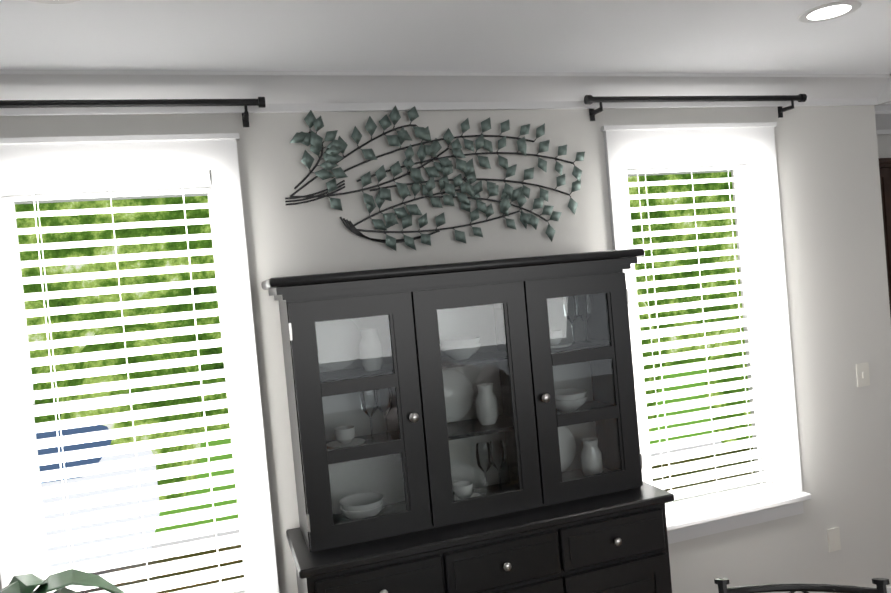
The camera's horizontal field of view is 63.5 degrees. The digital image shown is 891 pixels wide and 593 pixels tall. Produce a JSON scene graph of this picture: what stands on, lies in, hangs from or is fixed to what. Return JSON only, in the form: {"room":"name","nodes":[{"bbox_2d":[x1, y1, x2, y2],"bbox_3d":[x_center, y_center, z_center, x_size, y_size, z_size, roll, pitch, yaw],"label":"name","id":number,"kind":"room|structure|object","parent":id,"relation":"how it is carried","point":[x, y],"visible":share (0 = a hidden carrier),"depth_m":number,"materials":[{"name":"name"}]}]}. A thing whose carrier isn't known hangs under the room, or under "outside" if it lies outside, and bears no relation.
{"room":"dining room","nodes":[
{"label":"dining room","id":0,"kind":"room"},
{"bbox_2d":[78,447,754,592],"bbox_3d":[3.486,1.650,0.958,16.000,0.050,12.500,-5,1,-18],"label":"floor","id":1,"kind":"structure","parent":0,"point":[239,545],"depth_m":5.54,"materials":[{"name":"brown wood"}]},
{"bbox_2d":[289,504,468,592],"bbox_3d":[-0.230,1.415,2.722,0.546,1.000,0.450,-5,1,-18],"label":"base cabinet","id":2,"kind":"object","parent":1,"relation":"on","point":[410,550],"depth_m":2.55,"materials":[{"name":"black wood"}]},
{"bbox_2d":[429,488,584,592],"bbox_3d":[0.184,1.375,2.856,0.592,1.000,0.450,-5,1,-18],"label":"base cabinet","id":3,"kind":"object","parent":1,"relation":"on","point":[543,523],"depth_m":2.69,"materials":[{"name":"black wood"}]},
{"bbox_2d":[529,472,672,592],"bbox_3d":[0.598,1.336,2.990,0.546,1.000,0.450,-5,1,-18],"label":"base cabinet","id":4,"kind":"object","parent":1,"relation":"on","point":[624,538],"depth_m":2.81,"materials":[{"name":"black wood"}]},
{"bbox_3d":[0.701,1.859,1.274,2.543,0.012,2.543,-5,1,-18],"label":"round rug","id":5,"kind":"object","parent":1,"relation":"on","visible":0},
{"bbox_2d":[714,578,889,592],"bbox_3d":[0.998,1.311,1.806,0.466,1.004,0.602,-5,1,12],"label":"dining chair","id":6,"kind":"object","parent":5,"relation":"on","point":[880,583],"visible":1,"depth_m":2.07,"materials":[{"name":"black metal"}]},
{"bbox_2d":[0,105,890,592],"bbox_3d":[-1.421,0.618,2.666,7.940,2.800,0.160,-5,1,-18],"label":"wall","id":7,"kind":"structure","parent":0,"point":[834,239],"depth_m":3.38,"materials":[{"name":"white paint"}]},
{"bbox_2d":[0,97,265,126],"bbox_3d":[-1.378,-0.645,2.550,1.444,0.094,0.105,-5,1,-18],"label":"curtain rod","id":8,"kind":"object","parent":7,"relation":"attached to","point":[259,102],"visible":0.98,"depth_m":2.60,"materials":[{"name":"black metal"}]},
{"bbox_2d":[0,133,278,592],"bbox_3d":[-1.182,0.387,2.714,0.969,1.947,0.220,-5,1,-18],"label":"window","id":9,"kind":"structure","parent":7,"relation":"in","point":[216,154],"depth_m":2.69,"materials":[{"name":"white"}]},
{"bbox_2d":[0,169,250,592],"bbox_3d":[-1.180,0.391,2.708,0.721,1.701,0.064,-5,1,-18],"label":"window blinds","id":10,"kind":"object","parent":9,"relation":"attached to","point":[55,187],"visible":0.96,"depth_m":2.70,"materials":[{"name":"white plastic"}]},
{"bbox_2d":[285,105,584,250],"bbox_3d":[0.000,-0.499,3.017,1.332,0.604,0.022,-5,1,-18],"label":"branches","id":11,"kind":"object","parent":7,"relation":"attached to","point":[332,158],"visible":0.98,"depth_m":2.99,"materials":[{"name":"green metal"}]},
{"bbox_2d":[0,69,890,115],"bbox_3d":[-1.453,-0.714,2.530,8.038,0.135,0.098,-5,1,-18],"label":"crown molding","id":12,"kind":"structure","parent":7,"relation":"attached to","point":[324,91],"depth_m":2.95,"materials":[{"name":"white paint"}]},
{"bbox_2d":[584,94,806,120],"bbox_3d":[1.179,-0.891,3.380,1.204,0.094,0.105,-5,1,-18],"label":"curtain rod","id":13,"kind":"object","parent":7,"relation":"attached to","point":[591,99],"visible":0.96,"depth_m":3.32,"materials":[{"name":"black metal"}]},
{"bbox_2d":[601,122,810,543],"bbox_3d":[1.235,0.155,3.498,0.983,1.947,0.220,-5,1,-18],"label":"window","id":14,"kind":"structure","parent":7,"relation":"in","point":[621,142],"depth_m":3.54,"materials":[{"name":"white"}]},
{"bbox_2d":[626,150,778,515],"bbox_3d":[1.237,0.160,3.492,0.735,1.701,0.064,-5,1,-18],"label":"window blinds","id":15,"kind":"object","parent":14,"relation":"attached to","point":[663,163],"visible":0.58,"depth_m":3.49,"materials":[{"name":"white plastic"}]},
{"bbox_2d":[0,0,890,203],"bbox_3d":[3.232,-1.213,0.896,16.000,0.100,12.500,-5,1,-18],"label":"ceiling","id":16,"kind":"structure","parent":0,"point":[684,36],"depth_m":2.52,"materials":[{"name":"white paint"}]},
{"bbox_2d":[28,0,79,3],"bbox_3d":[-1.042,-0.802,1.874,0.207,0.004,0.207,-6,2,-42],"label":"recessed light","id":17,"kind":"object","parent":16,"relation":"in","point":[39,1],"depth_m":1.96,"materials":[{"name":"white plastic"}]},
{"bbox_2d":[797,0,861,22],"bbox_3d":[1.396,-1.035,2.623,0.207,0.004,0.207,-6,1,-27],"label":"recessed light","id":18,"kind":"object","parent":16,"relation":"in","point":[827,11],"depth_m":2.61,"materials":[{"name":"white plastic"}]},
{"bbox_2d":[315,294,602,519],"bbox_3d":[0.087,0.422,2.913,1.211,0.792,0.195,-5,1,-18],"label":"dishes","id":19,"kind":"object","parent":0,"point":[352,440],"depth_m":2.87,"materials":[{"name":"white ceramic"}]},
{"bbox_2d":[731,135,890,472],"bbox_3d":[4.263,0.062,5.010,4.650,2.800,0.790,-5,1,-18],"label":"wall","id":20,"kind":"structure","parent":0,"point":[884,145],"depth_m":4.68,"materials":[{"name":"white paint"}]},
{"bbox_2d":[875,111,890,134],"bbox_3d":[4.080,-1.263,5.166,4.360,0.135,0.098,-5,1,-18],"label":"crown molding","id":21,"kind":"structure","parent":20,"relation":"attached to","point":[883,120],"depth_m":4.78,"materials":[{"name":"white"}]},
{"bbox_2d":[879,162,890,317],"bbox_3d":[2.699,-0.308,4.577,1.205,1.012,0.355,-5,1,-18],"label":"upper cabinet","id":22,"kind":"object","parent":20,"relation":"attached to","point":[885,172],"depth_m":4.39,"materials":[{"name":"brown wood"}]},
{"label":"outside","id":23,"kind":"structure","parent":0,"visible":0},
{"bbox_2d":[15,172,741,431],"bbox_3d":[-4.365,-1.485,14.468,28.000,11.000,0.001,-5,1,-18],"label":"trees","id":24,"kind":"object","parent":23,"point":[65,220],"depth_m":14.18,"materials":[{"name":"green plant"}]},
{"bbox_2d":[33,289,751,567],"bbox_3d":[-3.693,1.394,13.246,28.000,4.000,20.900,-5,1,-18],"label":"street","id":25,"kind":"structure","parent":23,"point":[117,329],"depth_m":9.12,"materials":[{"name":"white"}]},
{"bbox_3d":[-1.376,1.714,2.156,0.381,0.639,0.372,-5,1,-18],"label":"pot","id":26,"kind":"object","parent":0,"visible":0},
{"bbox_2d":[0,569,124,592],"bbox_3d":[-1.414,1.167,2.084,1.075,0.683,0.780,-5,1,-18],"label":"plant","id":27,"kind":"object","parent":26,"relation":"in","point":[59,582],"visible":1,"depth_m":2.28,"materials":[{"name":"green plant"}]}
]}

